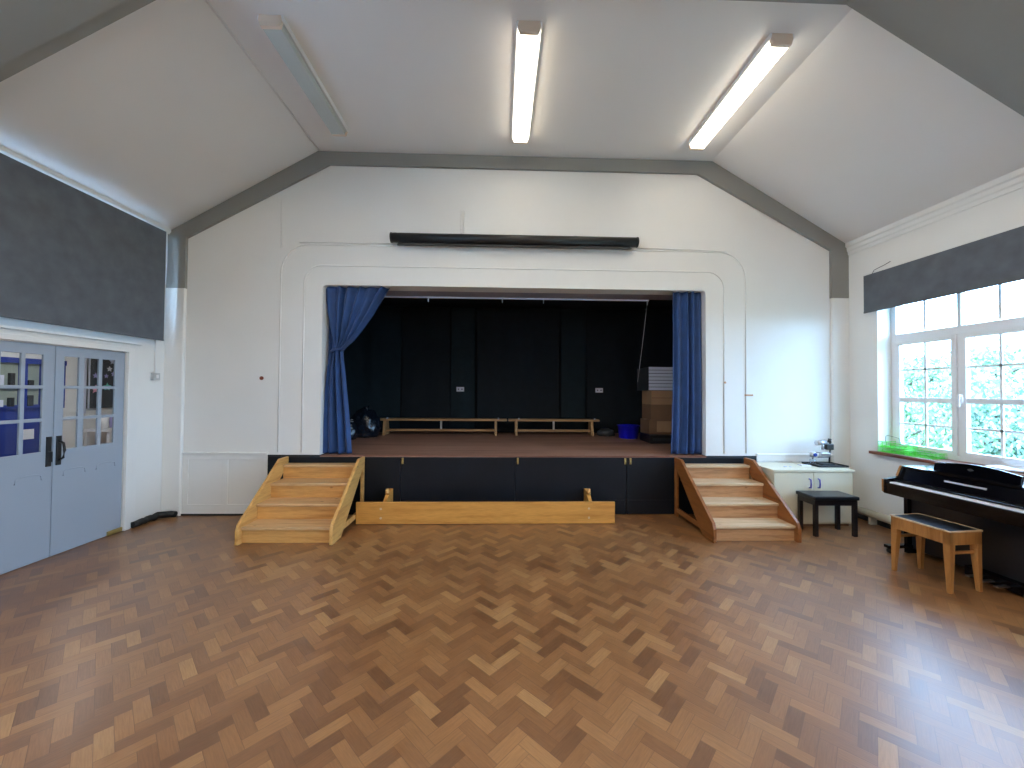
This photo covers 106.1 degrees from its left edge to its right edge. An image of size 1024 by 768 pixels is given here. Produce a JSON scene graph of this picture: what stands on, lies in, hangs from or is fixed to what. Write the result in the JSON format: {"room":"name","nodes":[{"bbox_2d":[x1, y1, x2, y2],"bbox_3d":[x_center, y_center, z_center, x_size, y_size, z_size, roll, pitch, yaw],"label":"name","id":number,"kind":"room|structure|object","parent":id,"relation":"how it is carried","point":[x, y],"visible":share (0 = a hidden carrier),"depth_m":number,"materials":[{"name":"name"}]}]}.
{"room":"community hall","nodes":[
{"label":"community hall","id":0,"kind":"room"},
{"bbox_2d":[1,340,116,448],"bbox_3d":[-6.813,0.494,5.136,0.100,2.300,7.700,0,-1,-2],"label":"wall","id":1,"kind":"structure","parent":0,"point":[69,426],"depth_m":5.94,"materials":[{"name":"white paint"}]},
{"bbox_2d":[0,357,66,456],"bbox_3d":[-6.710,0.494,5.074,0.098,1.700,1.370,0,-1,-2],"label":"display case","id":2,"kind":"object","parent":1,"relation":"attached to","point":[8,432],"visible":0.34,"depth_m":5.24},
{"bbox_2d":[0,375,3,384],"bbox_3d":[-6.711,-0.045,5.036,0.040,0.150,0.074,0,-1,-2],"label":"book","id":3,"kind":"object","parent":2,"relation":"on","point":[1,376],"visible":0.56,"depth_m":5.05,"materials":[{"name":"white paper"}]},
{"bbox_2d":[7,373,14,384],"bbox_3d":[-6.715,-0.057,5.165,0.040,0.180,0.050,0,-1,-2],"label":"book","id":4,"kind":"object","parent":2,"relation":"on","point":[11,376],"visible":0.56,"depth_m":5.15,"materials":[{"name":"black paper"}]},
{"bbox_2d":[7,398,14,406],"bbox_3d":[-6.717,0.243,5.159,0.040,0.120,0.050,0,-1,-2],"label":"book","id":5,"kind":"object","parent":2,"relation":"on","point":[10,401],"visible":1,"depth_m":5.14,"materials":[{"name":"black paper"}]},
{"bbox_2d":[0,406,39,408],"bbox_3d":[-6.713,0.314,5.078,0.055,0.024,1.370,0,-1,-2],"label":"shelf","id":6,"kind":"object","parent":2,"relation":"attached to","point":[4,407],"depth_m":5.27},
{"bbox_2d":[23,429,33,439],"bbox_3d":[-6.737,0.699,5.350,0.007,0.140,0.150,0,-1,-2],"label":"notice","id":7,"kind":"object","parent":2,"relation":"attached to","point":[27,433],"visible":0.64,"depth_m":5.36,"materials":[{"name":"white paper"}]},
{"bbox_2d":[27,395,33,405],"bbox_3d":[-6.723,0.231,5.365,0.040,0.150,0.062,0,-1,-2],"label":"book","id":8,"kind":"object","parent":2,"relation":"on","point":[30,398],"visible":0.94,"depth_m":5.36,"materials":[{"name":"grey paper"}]},
{"bbox_2d":[28,380,33,384],"bbox_3d":[-6.721,-0.009,5.370,0.040,0.090,0.062,0,-1,-2],"label":"book","id":9,"kind":"object","parent":2,"relation":"on","point":[30,382],"visible":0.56,"depth_m":5.36,"materials":[{"name":"black paper"}]},
{"bbox_2d":[83,358,113,412],"bbox_3d":[-6.781,-0.002,6.722,0.048,0.950,1.350,0,-1,-2],"label":"display board","id":10,"kind":"object","parent":1,"relation":"attached to","point":[90,375],"visible":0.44,"depth_m":6.25,"materials":[{"name":"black paper"}]},
{"bbox_2d":[0,234,166,520],"bbox_3d":[-4.285,-0.237,-0.517,0.120,3.590,11.220,0,-1,-2],"label":"wall","id":11,"kind":"structure","parent":0,"point":[150,392],"depth_m":4.63,"materials":[{"name":"white paint"}]},
{"bbox_2d":[0,340,54,574],"bbox_3d":[-4.338,0.626,3.308,0.048,1.995,0.674,0,-1,-2],"label":"door","id":12,"kind":"structure","parent":11,"relation":"in","point":[25,479],"depth_m":3.45,"materials":[{"name":"grey paint"}]},
{"bbox_2d":[0,325,142,530],"bbox_3d":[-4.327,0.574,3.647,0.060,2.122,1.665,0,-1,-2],"label":"trim","id":13,"kind":"structure","parent":11,"relation":"attached to","point":[131,350],"depth_m":4.33,"materials":[{"name":"white wood"}]},
{"bbox_2d":[0,153,165,340],"bbox_3d":[-4.276,-1.226,3.724,0.054,1.355,2.068,0,-1,-2],"label":"acoustic panel","id":14,"kind":"object","parent":11,"relation":"attached to","point":[69,257],"visible":1,"depth_m":3.73,"materials":[{"name":"grey fabric"}]},
{"bbox_2d":[165,233,167,283],"bbox_3d":[-4.317,-1.569,4.813,0.014,0.650,0.010,0,-1,-2],"label":"chain","id":15,"kind":"object","parent":14,"relation":"hanging from","point":[167,233],"visible":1,"depth_m":4.81,"materials":[{"name":"white plastic"}]},
{"bbox_2d":[0,145,170,233],"bbox_3d":[-4.316,-1.955,3.791,0.050,0.075,2.190,0,-1,-2],"label":"trim","id":16,"kind":"structure","parent":11,"relation":"attached to","point":[3,150],"depth_m":3.80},
{"bbox_2d":[49,346,124,556],"bbox_3d":[-4.335,0.639,3.989,0.094,1.995,0.674,0,-1,-2],"label":"door","id":17,"kind":"structure","parent":11,"relation":"in","point":[86,481],"depth_m":3.92,"materials":[{"name":"grey paint"}]},
{"bbox_2d":[150,340,159,379],"bbox_3d":[-4.359,-0.293,4.715,0.048,0.495,0.090,0,-1,-2],"label":"light switch","id":18,"kind":"object","parent":11,"relation":"attached to","point":[154,376],"visible":0.99,"depth_m":4.71,"materials":[{"name":"plastic"}]},
{"bbox_2d":[400,307,586,432],"bbox_3d":[-0.003,-0.324,7.921,7.470,2.660,0.120,0,-1,-2],"label":"wall","id":19,"kind":"structure","parent":0,"point":[475,410],"depth_m":7.85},
{"bbox_2d":[183,166,830,503],"bbox_3d":[0.051,-0.644,5.162,8.885,4.680,0.250,0,-1,-2],"label":"wall","id":20,"kind":"structure","parent":0,"point":[233,308],"depth_m":5.05,"materials":[{"name":"white paint"}]},
{"bbox_2d":[161,288,186,515],"bbox_3d":[-4.276,0.221,4.869,0.232,2.875,0.040,0,-1,-2],"label":"trim","id":21,"kind":"structure","parent":20,"relation":"attached to","point":[176,298],"depth_m":4.85,"materials":[{"name":"white paint"}]},
{"bbox_2d":[181,514,242,515],"bbox_3d":[-3.644,1.652,4.872,1.053,0.022,0.017,0,-1,-2],"label":"trim","id":22,"kind":"structure","parent":20,"relation":"attached to","point":[181,514],"depth_m":4.86,"materials":[{"name":"black paint"}]},
{"bbox_2d":[181,454,267,513],"bbox_3d":[-3.642,1.266,4.883,1.053,0.755,0.012,0,-1,-2],"label":"trim","id":23,"kind":"structure","parent":20,"relation":"attached to","point":[223,508],"depth_m":4.87,"materials":[{"name":"white paint"}]},
{"bbox_2d":[181,452,267,453],"bbox_3d":[-3.639,0.876,4.881,1.053,0.025,0.030,0,-1,-2],"label":"trim","id":24,"kind":"structure","parent":20,"relation":"attached to","point":[182,452],"depth_m":4.87,"materials":[{"name":"white wood"}]},
{"bbox_2d":[206,0,319,150],"bbox_3d":[-2.443,-3.026,3.823,0.016,0.014,2.280,0,-1,-2],"label":"trim","id":25,"kind":"structure","parent":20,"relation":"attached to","point":[207,1],"depth_m":3.65,"materials":[{"name":"paint"}]},
{"bbox_2d":[281,199,281,247],"bbox_3d":[-2.973,-2.066,4.962,0.014,0.630,0.010,0,-1,-2],"label":"cable","id":26,"kind":"object","parent":20,"relation":"attached to","point":[281,199],"visible":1,"depth_m":4.96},
{"bbox_2d":[299,241,391,243],"bbox_3d":[-2.147,-1.824,4.977,1.180,0.022,0.014,0,-1,-2],"label":"cable","id":27,"kind":"object","parent":20,"relation":"attached to","point":[322,241],"visible":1,"depth_m":4.97,"materials":[{"name":"white plastic"}]},
{"bbox_2d":[323,286,389,453],"bbox_3d":[-2.045,-0.187,5.064,0.824,2.180,0.176,0,-1,-2],"label":"stage curtain","id":28,"kind":"object","parent":20,"relation":"hanging from","point":[349,309],"visible":1,"depth_m":5.04,"materials":[{"name":"blue fabric"}]},
{"bbox_2d":[166,151,848,297],"bbox_3d":[0.066,-2.082,5.043,8.885,1.801,0.040,0,-1,-2],"label":"trim","id":29,"kind":"structure","parent":20,"relation":"attached to","point":[177,255],"depth_m":5.04,"materials":[{"name":"grey paint"}]},
{"bbox_2d":[277,244,746,452],"bbox_3d":[0.067,-0.448,5.032,6.109,2.684,0.020,0,-1,-2],"label":"trim","id":30,"kind":"structure","parent":20,"relation":"attached to","point":[303,244],"depth_m":5.05,"materials":[{"name":"white paint"}]},
{"bbox_2d":[301,265,724,452],"bbox_3d":[0.065,-0.313,5.030,5.518,2.414,0.020,0,-1,-2],"label":"trim","id":31,"kind":"structure","parent":20,"relation":"attached to","point":[310,269],"depth_m":5.05,"materials":[{"name":"white paint"}]},
{"bbox_2d":[389,232,638,249],"bbox_3d":[0.044,-1.843,4.980,3.184,0.166,0.156,0,-1,-2],"label":"projector screen","id":32,"kind":"object","parent":20,"relation":"attached to","point":[402,239],"visible":1,"depth_m":4.93,"materials":[{"name":"black plastic"}]},
{"bbox_2d":[384,296,648,304],"bbox_3d":[0.050,-1.219,5.602,3.920,0.085,0.020,0,-1,-2],"label":"track","id":33,"kind":"object","parent":20,"relation":"hanging from","point":[428,297],"visible":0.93,"depth_m":5.59,"materials":[{"name":"grey metal"}]},
{"bbox_2d":[385,291,672,299],"bbox_3d":[0.046,-1.427,5.446,5.600,0.345,0.290,0,-1,-2],"label":"trim","id":34,"kind":"structure","parent":20,"relation":"attached to","point":[389,293],"depth_m":5.45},
{"bbox_2d":[637,248,726,251],"bbox_3d":[2.260,-1.778,5.111,1.200,0.040,0.014,0,-1,-2],"label":"cable","id":35,"kind":"object","parent":20,"relation":"attached to","point":[637,248],"visible":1,"depth_m":5.11,"materials":[{"name":"white plastic"}]},
{"bbox_2d":[671,291,701,454],"bbox_3d":[2.346,-0.150,5.200,0.445,2.178,0.148,0,-1,-2],"label":"stage curtain","id":36,"kind":"object","parent":20,"relation":"hanging from","point":[686,430],"visible":1,"depth_m":5.18,"materials":[{"name":"blue fabric"}]},
{"bbox_2d":[756,455,830,461],"bbox_3d":[3.743,1.325,5.107,1.013,0.755,0.012,0,-1,-2],"label":"trim","id":37,"kind":"structure","parent":20,"relation":"attached to","point":[759,458],"depth_m":5.11,"materials":[{"name":"white paint"}]},
{"bbox_2d":[756,453,832,455],"bbox_3d":[3.746,0.935,5.105,1.013,0.025,0.030,0,-1,-2],"label":"trim","id":38,"kind":"structure","parent":20,"relation":"attached to","point":[758,454],"depth_m":5.09,"materials":[{"name":"white wood"}]},
{"bbox_2d":[830,298,849,468],"bbox_3d":[4.373,0.290,5.131,0.232,2.875,0.040,0,-1,-2],"label":"trim","id":39,"kind":"structure","parent":20,"relation":"attached to","point":[839,307],"depth_m":5.12,"materials":[{"name":"white paint"}]},
{"bbox_2d":[0,514,1023,767],"bbox_3d":[0.253,1.654,-0.463,9.585,0.120,11.520,0,-1,-2],"label":"floor","id":40,"kind":"structure","parent":0,"point":[635,640],"depth_m":2.36,"materials":[{"name":"brown wood"}]},
{"bbox_2d":[131,511,177,527],"bbox_3d":[-4.282,1.613,4.606,0.220,0.082,0.416,0,-1,-2],"label":"roll","id":41,"kind":"object","parent":40,"relation":"on","point":[153,517],"visible":1,"depth_m":4.63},
{"bbox_2d":[234,456,364,544],"bbox_3d":[-2.356,1.288,4.422,0.990,0.752,0.930,0,-1,-2],"label":"steps","id":42,"kind":"structure","parent":40,"relation":"on","point":[312,502],"depth_m":4.27,"materials":[{"name":"brown wood"}]},
{"bbox_2d":[356,488,614,523],"bbox_3d":[-0.309,1.493,4.792,3.110,0.383,0.339,0,-1,-2],"label":"bench","id":43,"kind":"object","parent":40,"relation":"on","point":[387,511],"visible":1,"depth_m":4.63,"materials":[{"name":"brown wood"}]},
{"bbox_2d":[267,432,756,514],"bbox_3d":[0.030,1.336,6.397,7.230,0.766,2.867,0,-1,-2],"label":"stage","id":44,"kind":"object","parent":40,"relation":"on","point":[637,475],"visible":0.6,"depth_m":5.02,"materials":[{"name":"brown wood"}]},
{"bbox_2d":[350,418,357,439],"bbox_3d":[-2.829,0.749,6.513,0.406,0.380,0.343,0,-1,-2],"label":"holdall","id":45,"kind":"object","parent":44,"relation":"on","point":[354,433],"visible":0.23,"depth_m":6.46,"materials":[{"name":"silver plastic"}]},
{"bbox_2d":[351,406,381,437],"bbox_3d":[-2.647,0.669,6.941,0.579,0.559,0.458,0,-1,-2],"label":"bag","id":46,"kind":"object","parent":44,"relation":"on","point":[367,421],"visible":0.9,"depth_m":6.78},
{"bbox_2d":[380,417,506,435],"bbox_3d":[-1.336,0.801,7.369,2.470,0.330,0.329,0,-1,-2],"label":"bench","id":47,"kind":"object","parent":44,"relation":"on","point":[386,429],"visible":0.94,"depth_m":7.30,"materials":[{"name":"brown wood"}]},
{"bbox_2d":[508,418,599,435],"bbox_3d":[0.798,0.819,7.434,1.740,0.330,0.329,0,-1,-2],"label":"bench","id":48,"kind":"object","parent":44,"relation":"on","point":[590,430],"visible":1,"depth_m":7.37,"materials":[{"name":"brown wood"}]},
{"bbox_2d":[597,428,614,435],"bbox_3d":[1.788,0.914,7.342,0.340,0.151,0.259,0,-1,-2],"label":"sack","id":49,"kind":"object","parent":44,"relation":"on","point":[603,431],"visible":0.98,"depth_m":7.25,"materials":[{"name":"grey plastic"}]},
{"bbox_2d":[617,424,639,438],"bbox_3d":[2.126,0.868,7.033,0.410,0.236,0.410,0,-1,-2],"label":"tub","id":50,"kind":"object","parent":44,"relation":"on","point":[626,431],"visible":0.98,"depth_m":6.89,"materials":[{"name":"blue plastic"}]},
{"bbox_2d":[640,432,670,443],"bbox_3d":[2.581,0.910,6.509,0.670,0.140,0.495,0,-1,-2],"label":"equipment case","id":51,"kind":"object","parent":44,"relation":"on","point":[650,438],"visible":0.49,"depth_m":6.28,"materials":[{"name":"black plastic"}]},
{"bbox_2d":[640,418,671,433],"bbox_3d":[2.555,0.720,6.588,0.584,0.240,0.403,0,-1,-2],"label":"cardboard box","id":52,"kind":"object","parent":51,"relation":"on","point":[647,426],"visible":0.52,"depth_m":6.39,"materials":[{"name":"brown cardboard"}]},
{"bbox_2d":[642,404,671,419],"bbox_3d":[2.572,0.473,6.593,0.554,0.256,0.403,0,-1,-2],"label":"cardboard box","id":53,"kind":"object","parent":52,"relation":"on","point":[649,411],"visible":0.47,"depth_m":6.39,"materials":[{"name":"brown cardboard"}]},
{"bbox_2d":[642,391,672,404],"bbox_3d":[2.574,0.230,6.587,0.554,0.230,0.423,0,-1,-2],"label":"cardboard box","id":54,"kind":"object","parent":53,"relation":"on","point":[648,397],"visible":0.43,"depth_m":6.38,"materials":[{"name":"brown cardboard"}]},
{"bbox_2d":[637,367,672,390],"bbox_3d":[2.570,-0.080,6.653,0.630,0.391,0.562,0,-1,-2],"label":"crate","id":55,"kind":"object","parent":54,"relation":"on","point":[650,378],"visible":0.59,"depth_m":6.37,"materials":[{"name":"grey plastic"}]},
{"bbox_2d":[657,421,671,431],"bbox_3d":[2.602,0.708,6.386,0.400,0.180,0.007,0,-1,-2],"label":"label","id":56,"kind":"object","parent":52,"relation":"attached to","point":[662,426],"visible":0.64,"depth_m":6.38,"materials":[{"name":"brown paper"}]},
{"bbox_2d":[674,457,801,542],"bbox_3d":[2.607,1.328,4.573,0.960,0.752,0.930,0,-1,-2],"label":"steps","id":57,"kind":"structure","parent":40,"relation":"on","point":[727,505],"depth_m":4.45,"materials":[{"name":"orange wood"}]},
{"bbox_2d":[749,462,854,525],"bbox_3d":[3.609,1.374,4.829,1.000,0.685,0.509,0,-1,-2],"label":"base cabinet","id":58,"kind":"object","parent":40,"relation":"on","point":[787,480],"visible":0.66,"depth_m":4.62,"materials":[{"name":"beige laminate"}]},
{"bbox_2d":[757,462,854,471],"bbox_3d":[3.611,1.046,4.849,1.000,0.027,0.480,0,-1,-2],"label":"countertop","id":59,"kind":"structure","parent":58,"relation":"on","point":[770,466],"depth_m":4.70,"materials":[{"name":"beige laminate"}]},
{"bbox_2d":[802,462,848,467],"bbox_3d":[3.935,1.018,4.894,0.460,0.032,0.280,0,-1,-2],"label":"serving tray","id":60,"kind":"object","parent":59,"relation":"on","point":[836,465],"visible":0.8,"depth_m":4.85,"materials":[{"name":"black plastic"}]},
{"bbox_2d":[809,452,816,458],"bbox_3d":[3.831,0.946,4.898,0.070,0.160,0.080,0,-1,-2],"label":"glass jar","id":61,"kind":"object","parent":60,"relation":"on","point":[811,454],"visible":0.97,"depth_m":4.88,"materials":[{"name":"glass"}]},
{"bbox_2d":[814,438,834,464],"bbox_3d":[3.968,0.860,4.908,0.225,0.334,0.100,0,-1,-2],"label":"microscope","id":62,"kind":"object","parent":60,"relation":"on","point":[825,444],"visible":1,"depth_m":4.89,"materials":[{"name":"grey plastic"}]},
{"bbox_2d":[796,490,859,536],"bbox_3d":[3.623,1.486,4.431,0.510,0.448,0.290,0,-1,-1],"label":"stool","id":63,"kind":"object","parent":40,"relation":"on","point":[837,499],"visible":0.98,"depth_m":4.31,"materials":[{"name":"black wood"}]},
{"bbox_2d":[890,513,982,593],"bbox_3d":[3.641,1.440,3.322,0.318,0.498,0.438,1,-1,-8],"label":"piano bench","id":64,"kind":"object","parent":40,"relation":"on","point":[922,526],"visible":1,"depth_m":3.18,"materials":[{"name":"brown wood"}]},
{"bbox_2d":[882,463,1023,595],"bbox_3d":[4.076,1.198,3.218,0.561,0.984,1.416,1,-1,-4],"label":"digital piano","id":65,"kind":"object","parent":40,"relation":"on","point":[989,500],"visible":0.96,"depth_m":3.30,"materials":[{"name":"black wood"}]},
{"bbox_2d":[985,465,1023,472],"bbox_3d":[4.614,0.783,3.529,0.200,0.023,0.299,1,-1,-10],"label":"open book","id":66,"kind":"object","parent":65,"relation":"on","point":[1001,467],"visible":0.94,"depth_m":3.56,"materials":[{"name":"white paper"}]},
{"bbox_2d":[0,0,1023,242],"bbox_3d":[0.336,-2.550,-0.408,9.485,1.570,11.470,0,-1,-2],"label":"ceiling","id":67,"kind":"structure","parent":0,"point":[159,111],"depth_m":3.66,"materials":[{"name":"paint"}]},
{"bbox_2d":[257,14,347,136],"bbox_3d":[-2.012,-2.977,3.850,0.208,0.096,1.378,0,-1,-2],"label":"strip light","id":68,"kind":"object","parent":67,"relation":"attached to","point":[275,27],"visible":1,"depth_m":3.61,"materials":[{"name":"white plastic"}]},
{"bbox_2d":[512,20,541,143],"bbox_3d":[0.123,-2.959,3.925,0.208,0.096,1.458,0,-1,-2],"label":"strip light","id":69,"kind":"object","parent":67,"relation":"attached to","point":[528,33],"visible":1,"depth_m":3.66,"materials":[{"name":"white plastic"}]},
{"bbox_2d":[688,33,793,150],"bbox_3d":[2.293,-2.941,4.021,0.208,0.096,1.458,0,-1,-2],"label":"strip light","id":70,"kind":"object","parent":67,"relation":"attached to","point":[775,45],"visible":1,"depth_m":3.77,"materials":[{"name":"white plastic"}]},
{"bbox_2d":[379,298,672,309],"bbox_3d":[0.046,-1.627,6.655,7.470,0.100,2.700,0,-1,-2],"label":"ceiling","id":71,"kind":"structure","parent":0,"point":[406,302],"depth_m":7.50,"materials":[{"name":"black paint"}]},
{"bbox_2d":[344,306,401,431],"bbox_3d":[-2.908,-0.307,7.682,1.402,2.505,0.031,0,-1,-2],"label":"backdrop panel","id":72,"kind":"object","parent":71,"relation":"hanging from","point":[372,362],"visible":0.64,"depth_m":7.68,"materials":[{"name":"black fabric"}]},
{"bbox_2d":[402,306,449,431],"bbox_3d":[-1.722,-0.298,7.708,0.963,2.505,0.027,0,-1,-2],"label":"backdrop panel","id":73,"kind":"object","parent":71,"relation":"hanging from","point":[425,330],"visible":0.95,"depth_m":7.70,"materials":[{"name":"fabric"}]},
{"bbox_2d":[450,307,474,431],"bbox_3d":[-0.988,-0.292,7.739,0.482,2.505,0.032,0,-1,-2],"label":"backdrop panel","id":74,"kind":"object","parent":71,"relation":"hanging from","point":[463,318],"visible":0.98,"depth_m":7.74,"materials":[{"name":"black fabric"}]},
{"bbox_2d":[456,387,463,391],"bbox_3d":[-1.035,0.105,7.704,0.150,0.090,0.028,0,-1,-2],"label":"wall socket","id":75,"kind":"object","parent":74,"relation":"attached to","point":[457,388],"visible":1,"depth_m":7.69,"materials":[{"name":"grey plastic"}]},
{"bbox_2d":[476,308,558,431],"bbox_3d":[0.119,-0.283,7.762,1.688,2.505,0.026,0,-1,-2],"label":"backdrop panel","id":76,"kind":"object","parent":71,"relation":"hanging from","point":[518,348],"visible":0.95,"depth_m":7.76,"materials":[{"name":"fabric"}]},
{"bbox_2d":[561,309,585,428],"bbox_3d":[1.241,-0.274,7.806,0.502,2.505,0.018,0,-1,-2],"label":"backdrop panel","id":77,"kind":"object","parent":71,"relation":"hanging from","point":[573,321],"visible":0.95,"depth_m":7.81,"materials":[{"name":"black fabric"}]},
{"bbox_2d":[586,309,672,432],"bbox_3d":[2.541,-0.264,7.834,2.100,2.505,0.029,0,-1,-2],"label":"backdrop panel","id":78,"kind":"object","parent":71,"relation":"hanging from","point":[614,337],"visible":0.65,"depth_m":7.83,"materials":[{"name":"fabric"}]},
{"bbox_2d":[595,388,602,392],"bbox_3d":[1.763,0.127,7.789,0.150,0.090,0.028,0,-1,-2],"label":"wall socket","id":79,"kind":"object","parent":78,"relation":"attached to","point":[597,390],"visible":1,"depth_m":7.78,"materials":[{"name":"grey plastic"}]},
{"bbox_2d":[849,187,1023,515],"bbox_3d":[4.816,-0.163,-0.240,0.320,3.590,11.220,0,-1,-2],"label":"wall","id":80,"kind":"structure","parent":0,"point":[870,366],"depth_m":4.75,"materials":[{"name":"white paint"}]},
{"bbox_2d":[0,0,1023,116],"bbox_3d":[0.143,-2.128,2.520,8.885,1.801,0.630,0,-1,-2],"label":"ceiling beam","id":81,"kind":"structure","parent":80,"relation":"attached to","point":[53,46],"depth_m":2.87,"materials":[{"name":"grey paint"}]},
{"bbox_2d":[0,0,1023,100],"bbox_3d":[0.144,-2.129,2.495,8.885,1.801,0.500,0,-1,-2],"label":"ceiling beam","id":82,"kind":"structure","parent":80,"relation":"attached to","point":[987,36],"depth_m":2.64,"materials":[{"name":"grey paint"}]},
{"bbox_2d":[858,506,890,524],"bbox_3d":[4.447,1.619,3.934,0.135,0.175,2.150,0,-1,-2],"label":"pipe","id":83,"kind":"object","parent":80,"relation":"attached to","point":[873,516],"visible":0.23,"depth_m":4.68,"materials":[{"name":"white metal"}]},
{"bbox_2d":[858,513,903,533],"bbox_3d":[4.504,1.657,3.940,0.020,0.100,2.300,0,-1,-2],"label":"baseboard","id":84,"kind":"structure","parent":80,"relation":"attached to","point":[886,525],"depth_m":4.67,"materials":[{"name":"black paint"}]},
{"bbox_2d":[845,167,1023,254],"bbox_3d":[4.516,-1.822,4.059,0.045,0.162,2.190,0,-1,-2],"label":"trim","id":85,"kind":"structure","parent":80,"relation":"attached to","point":[1010,182],"depth_m":4.02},
{"bbox_2d":[869,284,1023,476],"bbox_3d":[4.620,-0.120,4.046,0.300,1.940,1.540,0,-1,-2],"label":"window","id":86,"kind":"structure","parent":80,"relation":"in","point":[960,335],"depth_m":4.05,"materials":[{"name":"white plastic"}]},
{"bbox_2d":[878,446,917,454],"bbox_3d":[4.562,0.785,4.557,0.216,0.057,0.266,1,-1,-5],"label":"wire tray","id":87,"kind":"object","parent":86,"relation":"on","point":[892,450],"visible":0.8,"depth_m":4.55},
{"bbox_2d":[878,435,917,448],"bbox_3d":[4.563,0.683,4.559,0.216,0.137,0.266,0,-1,0],"label":"wire tray","id":88,"kind":"object","parent":87,"relation":"on","point":[891,445],"visible":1,"depth_m":4.54,"materials":[{"name":"green plastic"}]},
{"bbox_2d":[903,450,947,458],"bbox_3d":[4.571,0.780,4.257,0.216,0.057,0.266,1,-1,-9],"label":"wire tray","id":89,"kind":"object","parent":86,"relation":"on","point":[916,454],"visible":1,"depth_m":4.28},
{"bbox_2d":[863,226,1023,313],"bbox_3d":[4.505,-1.144,4.031,0.054,0.475,1.708,0,-1,-2],"label":"roller blind","id":90,"kind":"object","parent":86,"relation":"attached to","point":[998,259],"visible":1,"depth_m":3.93,"materials":[{"name":"grey fabric"}]},
{"bbox_3d":[-5.653,1.713,5.150,2.240,0.120,7.700,0,-1,-2],"label":"floor","id":91,"kind":"structure","parent":0,"visible":0},
{"bbox_2d":[83,427,111,445],"bbox_3d":[-6.513,1.193,6.584,0.400,0.960,1.200,0,-1,-2],"label":"side table","id":92,"kind":"object","parent":91,"relation":"on","point":[108,430],"visible":0.17,"depth_m":6.03,"materials":[{"name":"white plastic"}]},
{"bbox_2d":[101,417,108,428],"bbox_3d":[-6.494,0.609,6.115,0.140,0.189,0.140,0,-1,-2],"label":"tub","id":93,"kind":"object","parent":92,"relation":"on","point":[104,421],"visible":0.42,"depth_m":6.09,"materials":[{"name":"white plastic"}]},
{"bbox_2d":[109,417,111,427],"bbox_3d":[-6.499,0.612,6.295,0.140,0.189,0.140,0,-1,-2],"label":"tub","id":94,"kind":"object","parent":92,"relation":"on","point":[110,418],"visible":0.22,"depth_m":6.24,"materials":[{"name":"grey plastic"}]},
{"label":"outside","id":95,"kind":"structure","parent":0,"visible":0},
{"bbox_3d":[46.995,3.806,16.374,85.000,0.100,150.000,0,-1,-2],"label":"garden","id":96,"kind":"object","parent":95,"visible":0},
{"bbox_2d":[903,351,950,446],"bbox_3d":[13.785,1.069,14.500,4.904,4.814,5.073,0,-1,10],"label":"tree","id":97,"kind":"object","parent":96,"relation":"on","point":[912,381],"visible":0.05,"depth_m":13.40,"materials":[{"name":"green plant"}]},
{"bbox_2d":[903,373,1014,455],"bbox_3d":[8.639,1.538,8.386,3.162,3.570,2.815,1,-1,-4],"label":"tree","id":98,"kind":"object","parent":96,"relation":"on","point":[917,433],"visible":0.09,"depth_m":8.02,"materials":[{"name":"green plant"}]},
{"bbox_2d":[903,350,1023,458],"bbox_3d":[9.852,1.321,8.760,3.934,4.038,3.787,0,-1,28],"label":"tree","id":99,"kind":"object","parent":96,"relation":"on","point":[977,391],"visible":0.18,"depth_m":8.20,"materials":[{"name":"green plant"}]},
{"bbox_2d":[903,341,1023,429],"bbox_3d":[16.949,0.894,15.320,5.757,5.253,6.042,1,-1,-11],"label":"tree","id":100,"kind":"object","parent":96,"relation":"on","point":[948,363],"visible":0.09,"depth_m":14.86,"materials":[{"name":"green plant"}]},
{"bbox_2d":[904,371,1023,454],"bbox_3d":[11.655,1.478,9.481,3.930,3.778,3.625,1,-1,-38],"label":"tree","id":101,"kind":"object","parent":96,"relation":"on","point":[1016,409],"visible":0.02,"depth_m":9.01,"materials":[{"name":"green plant"}]},
{"bbox_2d":[904,343,1023,383],"bbox_3d":[32.238,0.564,25.489,10.600,6.500,8.600,0,-1,18],"label":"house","id":102,"kind":"structure","parent":96,"relation":"on","point":[1019,344],"depth_m":25.23,"materials":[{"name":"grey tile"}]},
{"bbox_2d":[934,337,1023,395],"bbox_3d":[21.721,0.647,17.488,7.802,5.946,6.090,1,-1,-13],"label":"tree","id":103,"kind":"object","parent":96,"relation":"on","point":[973,355],"visible":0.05,"depth_m":17.61,"materials":[{"name":"green plant"}]},
{"bbox_2d":[973,366,1023,413],"bbox_3d":[13.708,1.426,9.716,4.914,3.976,4.424,1,-1,-14],"label":"tree","id":104,"kind":"object","parent":96,"relation":"on","point":[1013,384],"visible":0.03,"depth_m":10.01,"materials":[{"name":"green plant"}]},
{"bbox_2d":[984,417,1023,458],"bbox_3d":[11.887,1.780,8.152,4.000,3.142,3.341,0,-1,37],"label":"tree","id":105,"kind":"object","parent":96,"relation":"on","point":[999,417],"visible":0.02,"depth_m":8.66,"materials":[{"name":"green plant"}]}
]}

